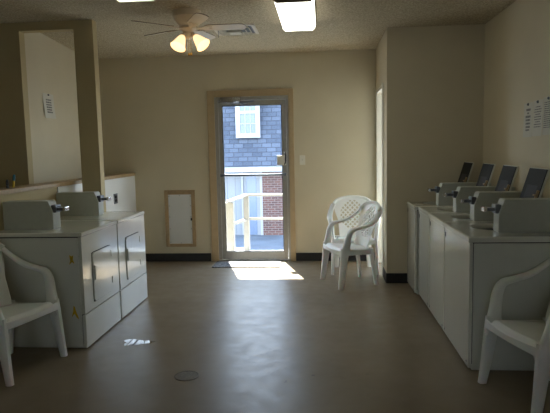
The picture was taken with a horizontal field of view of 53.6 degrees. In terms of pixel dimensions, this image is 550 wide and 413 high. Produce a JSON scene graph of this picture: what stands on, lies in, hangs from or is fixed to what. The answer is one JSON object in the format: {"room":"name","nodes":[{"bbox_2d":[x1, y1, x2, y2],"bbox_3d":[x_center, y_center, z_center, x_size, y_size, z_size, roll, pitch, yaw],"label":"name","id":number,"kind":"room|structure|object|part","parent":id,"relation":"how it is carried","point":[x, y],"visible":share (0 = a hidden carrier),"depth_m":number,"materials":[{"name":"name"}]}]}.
{"room":"laundry","nodes":[
{"label":"laundry","id":0,"kind":"room"},
{"bbox_2d":[0,187,56,230],"bbox_3d":[-2.185,0.424,5.090,0.140,1.185,4.818,-1,6,5],"label":"wall","id":1,"kind":"structure","parent":0,"point":[48,193],"depth_m":4.75,"materials":[{"name":"beige paint"}]},
{"bbox_2d":[0,173,135,194],"bbox_3d":[-2.206,-0.182,5.017,0.205,0.037,4.838,-1,6,5],"label":"trim","id":2,"kind":"structure","parent":1,"relation":"on","point":[22,188],"depth_m":5.16,"materials":[{"name":"beige wood"}]},
{"bbox_2d":[12,175,15,187],"bbox_3d":[-2.223,-0.216,4.635,0.023,0.111,0.041,-1,6,5],"label":"marker pen","id":3,"kind":"object","parent":2,"relation":"on","point":[14,176],"visible":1,"depth_m":4.63,"materials":[{"name":"yellow paint"}]},
{"bbox_2d":[57,176,135,210],"bbox_3d":[-1.995,0.235,6.391,0.012,1.083,2.168,-1,6,5],"label":"wall","id":4,"kind":"structure","parent":1,"relation":"attached to","point":[125,186],"depth_m":6.84,"materials":[{"name":"white paint"}]},
{"bbox_2d":[114,193,117,203],"bbox_3d":[-1.959,-0.097,6.712,0.012,0.125,0.120,-1,6,5],"label":"wall outlet","id":5,"kind":"object","parent":4,"relation":"in","point":[116,194],"visible":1,"depth_m":6.71,"materials":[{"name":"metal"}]},
{"bbox_2d":[0,20,105,210],"bbox_3d":[-2.697,-0.508,5.673,1.838,2.940,0.100,-1,6,5],"label":"wall partition","id":6,"kind":"structure","parent":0,"point":[16,159],"depth_m":5.54,"materials":[{"name":"beige paint"}]},
{"bbox_2d":[24,33,81,183],"bbox_3d":[-2.518,-0.606,6.569,0.100,2.940,1.728,-1,6,5],"label":"wall","id":7,"kind":"structure","parent":0,"point":[50,65],"depth_m":6.16,"materials":[{"name":"beige paint"}]},
{"bbox_2d":[43,93,55,118],"bbox_3d":[-2.506,-1.116,6.056,0.021,0.270,0.235,-1,6,5],"label":"paper notice","id":8,"kind":"object","parent":7,"relation":"attached to","point":[48,100],"visible":1,"depth_m":6.05,"materials":[{"name":"white paper"}]},
{"bbox_2d":[98,49,375,260],"bbox_3d":[-0.491,-0.726,7.312,5.950,2.940,0.120,-1,6,5],"label":"wall","id":9,"kind":"structure","parent":0,"point":[154,120],"depth_m":7.22,"materials":[{"name":"beige paint"}]},
{"bbox_2d":[164,190,196,246],"bbox_3d":[-1.286,0.164,7.402,0.419,0.775,0.026,-1,6,5],"label":"access panel","id":10,"kind":"object","parent":9,"relation":"attached to","point":[180,215],"visible":1,"depth_m":7.40,"materials":[{"name":"beige wood"}]},
{"bbox_3d":[-1.285,0.172,7.410,0.319,0.673,0.012,-1,6,5],"label":"panel","id":11,"kind":"part","parent":10,"relation":"part of","materials":[{"name":"beige paint"}]},
{"bbox_2d":[207,88,295,260],"bbox_3d":[-0.308,-0.396,7.266,1.143,2.285,0.249,-1,6,5],"label":"door","id":12,"kind":"structure","parent":9,"relation":"in","point":[216,100],"depth_m":7.25,"materials":[{"name":"beige paint"}]},
{"bbox_3d":[-0.437,-1.350,7.094,0.318,0.064,0.087,-1,6,5],"label":"closer arm","id":13,"kind":"part","parent":12,"relation":"part of","materials":[{"name":"metal"}]},
{"bbox_2d":[146,252,374,260],"bbox_3d":[-0.266,0.684,7.378,3.232,0.112,0.008,-1,6,5],"label":"baseboard","id":14,"kind":"structure","parent":9,"relation":"attached to","point":[149,256],"depth_m":7.44,"materials":[{"name":"black plastic"}]},
{"bbox_2d":[300,155,304,164],"bbox_3d":[0.361,-0.612,7.179,0.074,0.125,0.020,-1,6,5],"label":"light switch","id":15,"kind":"object","parent":9,"relation":"attached to","point":[302,157],"visible":1,"depth_m":7.18,"materials":[{"name":"white paint"}]},
{"bbox_2d":[0,0,515,58],"bbox_3d":[-0.933,-1.594,2.430,5.950,0.202,9.688,-1,6,5],"label":"ceiling","id":16,"kind":"structure","parent":0,"point":[340,24],"depth_m":5.34,"materials":[{"name":"beige paint"}]},
{"bbox_2d":[117,0,154,2],"bbox_3d":[-1.130,-1.580,3.666,0.340,0.087,1.200,-1,6,5],"label":"ceiling light","id":17,"kind":"object","parent":16,"relation":"attached to","point":[120,1],"visible":1,"depth_m":4.25,"materials":[{"name":"white paint"}]},
{"bbox_2d":[131,8,245,55],"bbox_3d":[-0.757,-1.554,4.918,0.997,0.404,0.987,-1,6,5],"label":"ceiling fan","id":18,"kind":"object","parent":16,"relation":"hanging from","point":[187,19],"visible":1,"depth_m":4.83,"materials":[{"name":"white metal"}]},
{"bbox_3d":[-1.059,-1.576,4.690,0.365,0.033,0.118,-6,7,-37],"label":"blade","id":19,"kind":"part","parent":18,"relation":"part of","materials":[{"name":"white laminate"}]},
{"bbox_3d":[-1.073,-1.616,5.081,0.365,0.033,0.118,3,7,33],"label":"blade","id":20,"kind":"part","parent":18,"relation":"part of","materials":[{"name":"white laminate"}]},
{"bbox_3d":[-0.854,-1.443,4.801,0.135,0.153,0.142,-1,6,5],"label":"lamp shade","id":21,"kind":"part","parent":18,"relation":"part of","materials":[{"name":"white glass"}]},
{"bbox_3d":[-0.651,-1.573,4.581,0.118,0.033,0.365,-4,6,-23],"label":"blade","id":22,"kind":"part","parent":18,"relation":"part of","materials":[{"name":"white laminate"}]},
{"bbox_3d":[-0.658,-1.459,4.837,0.150,0.152,0.135,-1,6,5],"label":"lamp shade","id":23,"kind":"part","parent":18,"relation":"part of","materials":[{"name":"white glass"}]},
{"bbox_3d":[-0.680,-1.639,5.219,0.118,0.033,0.365,1,6,18],"label":"blade","id":24,"kind":"part","parent":18,"relation":"part of","materials":[{"name":"white laminate"}]},
{"bbox_3d":[-0.443,-1.609,4.888,0.365,0.033,0.118,-1,6,1],"label":"blade","id":25,"kind":"part","parent":18,"relation":"part of","materials":[{"name":"white laminate"}]},
{"bbox_2d":[214,24,258,37],"bbox_3d":[-0.409,-1.795,5.659,0.440,0.090,0.440,-1,6,5],"label":"ceiling vent","id":26,"kind":"object","parent":16,"relation":"in","point":[250,29],"visible":0.68,"depth_m":5.66,"materials":[{"name":"white metal"}]},
{"bbox_3d":[-0.409,-1.798,5.659,0.110,0.004,0.110,-1,6,5],"label":"plate","id":27,"kind":"part","parent":26,"relation":"part of","materials":[{"name":"white metal"}]},
{"bbox_2d":[273,0,315,31],"bbox_3d":[0.191,-1.727,4.872,0.338,0.087,1.110,-1,6,5],"label":"ceiling light","id":28,"kind":"object","parent":16,"relation":"attached to","point":[294,15],"visible":1,"depth_m":4.78,"materials":[{"name":"glowing white plastic diffuser"},{"name":"brown metal"}]},
{"bbox_2d":[0,261,549,412],"bbox_3d":[-0.872,1.289,2.730,5.950,0.100,9.688,-1,6,5],"label":"floor","id":29,"kind":"structure","parent":0,"point":[284,339],"depth_m":3.98,"materials":[{"name":"paint"}]},
{"bbox_2d":[0,243,67,386],"bbox_3d":[-1.910,0.692,3.841,0.577,0.908,0.643,1,6,18],"label":"armchair","id":30,"kind":"object","parent":29,"relation":"on","point":[12,314],"visible":1,"depth_m":3.99,"materials":[{"name":"white plastic"}]},
{"bbox_3d":[-1.983,0.571,3.573,0.476,0.419,0.115,1,6,18],"label":"armrest","id":31,"kind":"part","parent":30,"relation":"part of","materials":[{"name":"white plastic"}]},
{"bbox_3d":[-2.085,0.506,3.877,0.186,0.472,0.461,1,6,18],"label":"backrest","id":32,"kind":"part","parent":30,"relation":"part of","materials":[{"name":"white plastic"}]},
{"bbox_3d":[-1.774,0.952,3.559,0.143,0.444,0.048,1,7,24],"label":"leg","id":33,"kind":"part","parent":30,"relation":"part of","materials":[{"name":"white plastic"}]},
{"bbox_3d":[-1.995,0.914,4.089,0.084,0.415,0.090,1,6,18],"label":"leg","id":34,"kind":"part","parent":30,"relation":"part of","materials":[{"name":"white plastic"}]},
{"bbox_3d":[-1.853,0.767,3.832,0.425,0.111,0.475,1,6,18],"label":"seat","id":35,"kind":"part","parent":30,"relation":"part of","materials":[{"name":"white plastic"}]},
{"bbox_3d":[-1.823,0.515,4.073,0.476,0.419,0.115,1,6,18],"label":"armrest","id":36,"kind":"part","parent":30,"relation":"part of","materials":[{"name":"white plastic"}]},
{"bbox_3d":[-1.621,0.898,4.039,0.143,0.444,0.048,0,6,12],"label":"leg","id":37,"kind":"part","parent":30,"relation":"part of","materials":[{"name":"white plastic"}]},
{"bbox_2d":[0,200,120,347],"bbox_3d":[-1.775,0.503,4.514,0.745,1.131,0.710,-1,6,5],"label":"dryer","id":38,"kind":"object","parent":29,"relation":"on","point":[81,257],"visible":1,"depth_m":4.21,"materials":[{"name":"white metal"}]},
{"bbox_3d":[-1.753,0.015,4.364,0.038,0.060,0.090,-1,6,5],"label":"slide plate","id":39,"kind":"part","parent":38,"relation":"part of","materials":[{"name":"metal"}]},
{"bbox_2d":[0,221,116,236],"bbox_3d":[-1.788,0.181,4.481,0.733,0.032,0.710,-1,6,5],"label":"countertop","id":40,"kind":"structure","parent":38,"relation":"on","point":[68,228],"depth_m":4.26,"materials":[{"name":"white metal"}]},
{"bbox_3d":[-1.425,0.523,4.322,0.014,0.115,0.022,-1,6,5],"label":"handle","id":41,"kind":"part","parent":38,"relation":"part of","materials":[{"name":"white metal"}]},
{"bbox_3d":[-1.437,0.492,4.484,0.026,0.597,0.708,-1,6,5],"label":"panel","id":42,"kind":"part","parent":38,"relation":"part of","materials":[{"name":"white metal"}]},
{"bbox_3d":[-1.427,0.924,4.529,0.028,0.259,0.708,-1,6,5],"label":"toe panel","id":43,"kind":"part","parent":38,"relation":"part of","materials":[{"name":"white metal"}]},
{"bbox_3d":[-1.424,0.541,4.487,0.019,0.391,0.366,-1,6,5],"label":"door","id":44,"kind":"part","parent":38,"relation":"part of","materials":[{"name":"white metal"}]},
{"bbox_2d":[56,191,147,317],"bbox_3d":[-1.711,0.425,5.249,0.745,1.131,0.723,-1,6,5],"label":"dryer","id":45,"kind":"object","parent":29,"relation":"on","point":[83,206],"visible":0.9,"depth_m":5.20,"materials":[{"name":"white metal"}]},
{"bbox_3d":[-1.677,-0.077,5.238,0.038,0.060,0.090,-1,6,5],"label":"slide plate","id":46,"kind":"part","parent":45,"relation":"part of","materials":[{"name":"metal"}]},
{"bbox_2d":[60,211,143,223],"bbox_3d":[-1.724,0.103,5.216,0.733,0.032,0.723,-1,6,5],"label":"countertop","id":47,"kind":"structure","parent":45,"relation":"on","point":[119,216],"depth_m":5.10,"materials":[{"name":"white metal"}]},
{"bbox_3d":[-1.373,0.414,5.218,0.026,0.597,0.721,-1,6,5],"label":"panel","id":48,"kind":"part","parent":45,"relation":"part of","materials":[{"name":"white metal"}]},
{"bbox_3d":[-1.363,0.846,5.263,0.028,0.259,0.721,-1,6,5],"label":"toe panel","id":49,"kind":"part","parent":45,"relation":"part of","materials":[{"name":"white metal"}]},
{"bbox_3d":[-1.360,0.464,5.215,0.019,0.391,0.366,-1,6,5],"label":"door","id":50,"kind":"part","parent":45,"relation":"part of","materials":[{"name":"white metal"}]},
{"bbox_2d":[123,339,154,345],"bbox_3d":[-1.081,1.077,4.312,0.264,0.002,0.146,-1,6,5],"label":"puddle","id":51,"kind":"object","parent":29,"relation":"on","point":[129,342],"visible":1,"depth_m":4.32,"materials":[{"name":"clear liquid"}]},
{"bbox_2d":[174,371,198,380],"bbox_3d":[-0.592,1.134,3.651,0.166,0.005,0.166,-1,6,5],"label":"floor drain","id":52,"kind":"object","parent":29,"relation":"on","point":[184,375],"visible":1,"depth_m":3.65,"materials":[{"name":"metal"}]},
{"bbox_2d":[212,261,281,267],"bbox_3d":[-0.360,0.759,7.165,0.880,0.012,0.375,-1,6,5],"label":"door mat","id":53,"kind":"object","parent":29,"relation":"on","point":[219,264],"visible":1,"depth_m":7.11,"materials":[{"name":"grey fabric"}]},
{"bbox_2d":[320,201,381,289],"bbox_3d":[0.866,0.401,6.066,0.577,0.908,0.643,-3,6,-16],"label":"armchair","id":54,"kind":"object","parent":29,"relation":"on","point":[359,247],"visible":1,"depth_m":6.04,"materials":[{"name":"white plastic"}]},
{"bbox_3d":[0.590,0.619,6.272,0.143,0.444,0.048,-2,6,-10],"label":"leg","id":55,"kind":"part","parent":54,"relation":"part of","materials":[{"name":"white plastic"}]},
{"bbox_3d":[0.778,0.228,6.300,0.476,0.419,0.115,-3,6,-16],"label":"armrest","id":56,"kind":"part","parent":54,"relation":"part of","materials":[{"name":"white plastic"}]},
{"bbox_3d":[0.734,0.666,5.788,0.143,0.444,0.048,-4,6,-22],"label":"leg","id":57,"kind":"part","parent":54,"relation":"part of","materials":[{"name":"white plastic"}]},
{"bbox_3d":[0.812,0.478,6.058,0.425,0.111,0.475,-3,6,-16],"label":"seat","id":58,"kind":"part","parent":54,"relation":"part of","materials":[{"name":"white plastic"}]},
{"bbox_3d":[0.966,0.619,6.311,0.084,0.415,0.090,-3,6,-16],"label":"leg","id":59,"kind":"part","parent":54,"relation":"part of","materials":[{"name":"white plastic"}]},
{"bbox_3d":[0.927,0.277,5.796,0.476,0.419,0.115,-3,6,-16],"label":"armrest","id":60,"kind":"part","parent":54,"relation":"part of","materials":[{"name":"white plastic"}]},
{"bbox_3d":[1.035,0.208,6.098,0.186,0.472,0.461,-3,6,-16],"label":"backrest","id":61,"kind":"part","parent":54,"relation":"part of","materials":[{"name":"white plastic"}]},
{"bbox_3d":[1.071,0.654,5.958,0.084,0.415,0.090,-3,6,-16],"label":"leg","id":62,"kind":"part","parent":54,"relation":"part of","materials":[{"name":"white plastic"}]},
{"bbox_2d":[327,195,379,274],"bbox_3d":[0.961,0.336,6.669,0.643,0.908,0.577,-1,6,5],"label":"armchair","id":63,"kind":"object","parent":29,"relation":"on","point":[338,203],"visible":0.61,"depth_m":6.82,"materials":[{"name":"white plastic"}]},
{"bbox_3d":[0.694,0.192,6.667,0.115,0.419,0.476,-1,6,5],"label":"armrest","id":64,"kind":"part","parent":63,"relation":"part of","materials":[{"name":"white plastic"}]},
{"bbox_3d":[0.695,0.593,6.500,0.048,0.444,0.143,0,6,11],"label":"leg","id":65,"kind":"part","parent":63,"relation":"part of","materials":[{"name":"white plastic"}]},
{"bbox_3d":[0.795,0.566,6.864,0.090,0.415,0.084,-1,6,5],"label":"leg","id":66,"kind":"part","parent":63,"relation":"part of","materials":[{"name":"white plastic"}]},
{"bbox_3d":[0.973,0.133,6.829,0.461,0.472,0.186,-1,6,5],"label":"backrest","id":67,"kind":"part","parent":63,"relation":"part of","materials":[{"name":"white plastic"}]},
{"bbox_3d":[0.958,0.416,6.620,0.475,0.111,0.425,-1,6,5],"label":"seat","id":68,"kind":"part","parent":63,"relation":"part of","materials":[{"name":"white plastic"}]},
{"bbox_3d":[1.164,0.561,6.831,0.090,0.415,0.084,-1,6,5],"label":"leg","id":69,"kind":"part","parent":63,"relation":"part of","materials":[{"name":"white plastic"}]},
{"bbox_3d":[1.200,0.587,6.455,0.048,0.444,0.143,-1,6,-1],"label":"leg","id":70,"kind":"part","parent":63,"relation":"part of","materials":[{"name":"white plastic"}]},
{"bbox_3d":[1.220,0.185,6.620,0.115,0.419,0.476,-1,6,5],"label":"armrest","id":71,"kind":"part","parent":63,"relation":"part of","materials":[{"name":"white plastic"}]},
{"bbox_2d":[407,162,490,293],"bbox_3d":[1.786,0.209,5.662,0.746,1.327,0.489,-1,6,5],"label":"washing machine","id":72,"kind":"object","parent":29,"relation":"on","point":[412,208],"visible":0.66,"depth_m":5.50,"materials":[{"name":"white metal"}]},
{"bbox_3d":[1.438,0.431,5.716,0.024,0.845,0.489,-1,6,5],"label":"panel","id":73,"kind":"part","parent":72,"relation":"part of","materials":[{"name":"white metal"}]},
{"bbox_2d":[407,201,437,209],"bbox_3d":[1.782,-0.013,5.639,0.746,0.036,0.489,-1,6,5],"label":"countertop","id":74,"kind":"structure","parent":72,"relation":"on","point":[414,205],"depth_m":5.61,"materials":[{"name":"white metal"}]},
{"bbox_3d":[1.950,-0.253,5.650,0.136,0.412,0.336,-1,6,5],"label":"lid","id":75,"kind":"part","parent":72,"relation":"part of","materials":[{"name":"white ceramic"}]},
{"bbox_2d":[418,163,514,307],"bbox_3d":[1.775,0.264,5.136,0.746,1.327,0.538,-1,6,5],"label":"washing machine","id":76,"kind":"object","parent":29,"relation":"on","point":[487,169],"visible":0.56,"depth_m":5.02,"materials":[{"name":"white metal"}]},
{"bbox_3d":[1.427,0.486,5.191,0.024,0.845,0.536,-1,6,5],"label":"panel","id":77,"kind":"part","parent":76,"relation":"part of","materials":[{"name":"white metal"}]},
{"bbox_2d":[418,206,469,216],"bbox_3d":[1.771,0.042,5.114,0.746,0.036,0.536,-1,6,5],"label":"countertop","id":78,"kind":"structure","parent":76,"relation":"on","point":[433,209],"depth_m":5.18,"materials":[{"name":"white metal"}]},
{"bbox_3d":[1.616,-0.111,4.898,0.038,0.060,0.090,-1,6,5],"label":"slide plate","id":79,"kind":"part","parent":76,"relation":"part of","materials":[{"name":"metal"}]},
{"bbox_3d":[1.935,-0.193,5.085,0.136,0.412,0.336,-1,6,5],"label":"lid","id":80,"kind":"part","parent":76,"relation":"part of","materials":[{"name":"white ceramic"}]},
{"bbox_2d":[429,165,541,330],"bbox_3d":[1.726,0.325,4.565,0.746,1.327,0.601,-1,6,5],"label":"washing machine","id":81,"kind":"object","parent":29,"relation":"on","point":[508,173],"visible":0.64,"depth_m":4.44,"materials":[{"name":"white metal"}]},
{"bbox_3d":[1.377,0.547,4.619,0.024,0.845,0.601,-1,6,5],"label":"panel","id":82,"kind":"part","parent":81,"relation":"part of","materials":[{"name":"white metal"}]},
{"bbox_2d":[429,213,492,225],"bbox_3d":[1.721,0.103,4.542,0.746,0.036,0.601,-1,6,5],"label":"countertop","id":83,"kind":"structure","parent":81,"relation":"on","point":[440,218],"depth_m":4.60,"materials":[{"name":"white metal"}]},
{"bbox_3d":[1.565,-0.050,4.318,0.038,0.060,0.090,-1,6,5],"label":"slide plate","id":84,"kind":"part","parent":81,"relation":"part of","materials":[{"name":"metal"}]},
{"bbox_3d":[1.885,-0.132,4.505,0.136,0.412,0.336,-1,6,5],"label":"lid","id":85,"kind":"part","parent":81,"relation":"part of","materials":[{"name":"white ceramic"}]},
{"bbox_2d":[444,167,549,370],"bbox_3d":[1.667,0.396,3.894,0.746,1.327,0.736,-1,6,5],"label":"washing machine","id":86,"kind":"object","parent":29,"relation":"on","point":[477,255],"visible":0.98,"depth_m":3.60,"materials":[{"name":"white metal"}]},
{"bbox_3d":[1.318,0.618,3.948,0.024,0.845,0.736,-1,6,5],"label":"panel","id":87,"kind":"part","parent":86,"relation":"part of","materials":[{"name":"white metal"}]},
{"bbox_3d":[1.433,0.017,3.731,0.024,0.034,0.070,-1,6,5],"label":"slide handle","id":88,"kind":"part","parent":86,"relation":"part of","materials":[{"name":"silver metal"}]},
{"bbox_3d":[1.514,0.013,3.724,0.038,0.060,0.090,-1,6,5],"label":"slide plate","id":89,"kind":"part","parent":86,"relation":"part of","materials":[{"name":"metal"}]},
{"bbox_2d":[444,222,549,242],"bbox_3d":[1.662,0.174,3.871,0.746,0.036,0.736,-1,6,5],"label":"countertop","id":90,"kind":"structure","parent":86,"relation":"on","point":[471,232],"depth_m":3.62,"materials":[{"name":"white metal"}]},
{"bbox_3d":[1.833,-0.069,3.911,0.136,0.412,0.336,-1,6,5],"label":"lid","id":91,"kind":"part","parent":86,"relation":"part of","materials":[{"name":"white ceramic"}]},
{"bbox_2d":[478,257,549,412],"bbox_3d":[1.605,0.686,3.187,0.577,0.908,0.643,-2,6,-9],"label":"armchair","id":92,"kind":"object","parent":29,"relation":"on","point":[531,336],"visible":1,"depth_m":3.25,"materials":[{"name":"white plastic"}]},
{"bbox_3d":[1.353,0.900,3.424,0.143,0.444,0.048,-2,6,-3],"label":"leg","id":93,"kind":"part","parent":92,"relation":"part of","materials":[{"name":"white plastic"}]},
{"bbox_3d":[1.549,0.762,3.185,0.425,0.111,0.475,-2,6,-9],"label":"seat","id":94,"kind":"part","parent":92,"relation":"part of","materials":[{"name":"white plastic"}]},
{"bbox_3d":[1.547,0.511,3.429,0.476,0.419,0.115,-2,6,-9],"label":"armrest","id":95,"kind":"part","parent":92,"relation":"part of","materials":[{"name":"white plastic"}]},
{"bbox_3d":[1.437,0.950,2.927,0.143,0.444,0.048,-3,6,-15],"label":"leg","id":96,"kind":"part","parent":92,"relation":"part of","materials":[{"name":"white plastic"}]},
{"bbox_3d":[1.635,0.563,2.910,0.476,0.419,0.115,-2,6,-9],"label":"armrest","id":97,"kind":"part","parent":92,"relation":"part of","materials":[{"name":"white plastic"}]},
{"bbox_3d":[1.778,0.495,3.197,0.186,0.472,0.461,-2,6,-9],"label":"backrest","id":98,"kind":"part","parent":92,"relation":"part of","materials":[{"name":"white plastic"}]},
{"bbox_2d":[376,31,385,270],"bbox_3d":[1.325,-0.683,6.533,0.120,2.940,1.118,-1,6,5],"label":"wall","id":99,"kind":"structure","parent":0,"point":[381,48],"depth_m":6.14,"materials":[{"name":"beige paint"}]},
{"bbox_2d":[376,83,383,275],"bbox_3d":[1.676,-0.334,6.589,0.825,2.220,0.885,-1,6,5],"label":"door","id":100,"kind":"structure","parent":99,"relation":"in","point":[380,91],"depth_m":6.95,"materials":[{"name":"white paint"}]},
{"bbox_2d":[386,24,484,272],"bbox_3d":[1.775,-0.625,5.886,1.128,2.940,0.100,-1,6,5],"label":"wall","id":101,"kind":"structure","parent":0,"point":[435,74],"depth_m":5.81,"materials":[{"name":"beige paint"}]},
{"bbox_2d":[383,267,407,282],"bbox_3d":[1.750,0.771,6.143,1.016,0.112,0.328,-1,6,5],"label":"baseboard","id":102,"kind":"structure","parent":101,"relation":"attached to","point":[389,277],"depth_m":6.02,"materials":[{"name":"black plastic"}]},
{"bbox_2d":[483,0,549,197],"bbox_3d":[1.918,-0.195,1.730,0.120,2.940,8.200,-1,6,5],"label":"wall","id":103,"kind":"structure","parent":0,"point":[517,39],"depth_m":4.78,"materials":[{"name":"beige paint"}]},
{"bbox_2d":[523,102,532,136],"bbox_3d":[2.088,-0.714,4.506,0.013,0.280,0.195,-1,6,5],"label":"paper notice","id":104,"kind":"object","parent":103,"relation":"attached to","point":[528,107],"visible":1,"depth_m":4.49,"materials":[{"name":"white paper"}]},
{"bbox_2d":[532,99,542,135],"bbox_3d":[2.070,-0.697,4.303,0.013,0.280,0.195,-1,6,5],"label":"paper notice","id":105,"kind":"object","parent":103,"relation":"attached to","point":[538,105],"visible":1,"depth_m":4.30,"materials":[{"name":"white paper"}]},
{"bbox_2d":[542,96,549,134],"bbox_3d":[2.052,-0.683,4.099,0.013,0.285,0.200,-1,6,5],"label":"paper notice","id":106,"kind":"object","parent":103,"relation":"attached to","point":[546,108],"visible":1,"depth_m":4.13,"materials":[{"name":"white paper"}]},
{"label":"outside","id":107,"kind":"structure","parent":0,"visible":0},
{"bbox_2d":[235,235,288,250],"bbox_3d":[2.979,-0.378,33.690,60.000,0.130,52.652,-1,6,5],"label":"ground","id":108,"kind":"structure","parent":107,"point":[257,242],"depth_m":18.43,"materials":[{"name":"blue concrete"}]},
{"bbox_2d":[223,105,288,234],"bbox_3d":[0.389,-2.266,21.705,15.200,6.220,4.850,-1,6,5],"label":"house","id":109,"kind":"structure","parent":108,"relation":"on","point":[252,134],"depth_m":19.75,"materials":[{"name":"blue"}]},
{"bbox_3d":[-0.983,-3.375,19.504,0.600,1.540,0.015,-1,6,5],"label":"pane","id":110,"kind":"part","parent":109,"relation":"part of","materials":[{"name":"glass"}]},
{"bbox_3d":[-0.843,-0.057,19.968,0.360,2.200,0.030,-1,6,5],"label":"door","id":111,"kind":"part","parent":109,"relation":"part of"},
{"bbox_2d":[237,250,283,250],"bbox_3d":[1.470,1.484,7.902,4.500,1.580,0.902,-1,6,5],"label":"deck","id":112,"kind":"object","parent":108,"relation":"on","point":[237,250],"visible":0.02,"depth_m":8.37,"materials":[{"name":"beige paint"}]},
{"bbox_2d":[226,194,282,250],"bbox_3d":[1.384,0.244,7.998,4.240,0.871,0.475,-1,6,5],"label":"porch railing","id":113,"kind":"object","parent":112,"relation":"on","point":[230,216],"visible":0.35,"depth_m":8.22,"materials":[{"name":"beige paint"}]},
{"bbox_3d":[-0.669,0.328,8.047,0.140,0.780,0.100,-1,6,5],"label":"post","id":114,"kind":"part","parent":113,"relation":"part of","materials":[{"name":"beige paint"}]},
{"bbox_3d":[-0.566,-0.121,8.112,0.090,0.088,0.453,3,7,32],"label":"rail","id":115,"kind":"part","parent":113,"relation":"part of","materials":[{"name":"beige paint"}]},
{"bbox_3d":[-0.551,0.239,8.199,0.040,0.089,0.328,4,8,41],"label":"rail","id":116,"kind":"part","parent":113,"relation":"part of","materials":[{"name":"beige paint"}]},
{"bbox_3d":[-0.434,0.261,8.353,0.085,0.840,0.080,-1,6,5],"label":"post","id":117,"kind":"part","parent":113,"relation":"part of","materials":[{"name":"beige paint"}]},
{"bbox_3d":[1.509,-0.195,8.135,4.005,0.030,0.090,-1,6,5],"label":"rail","id":118,"kind":"part","parent":113,"relation":"part of","materials":[{"name":"beige paint"}]},
{"bbox_3d":[1.559,0.167,8.174,3.920,0.040,0.030,-1,6,5],"label":"rail","id":119,"kind":"part","parent":113,"relation":"part of","materials":[{"name":"beige paint"}]}
]}

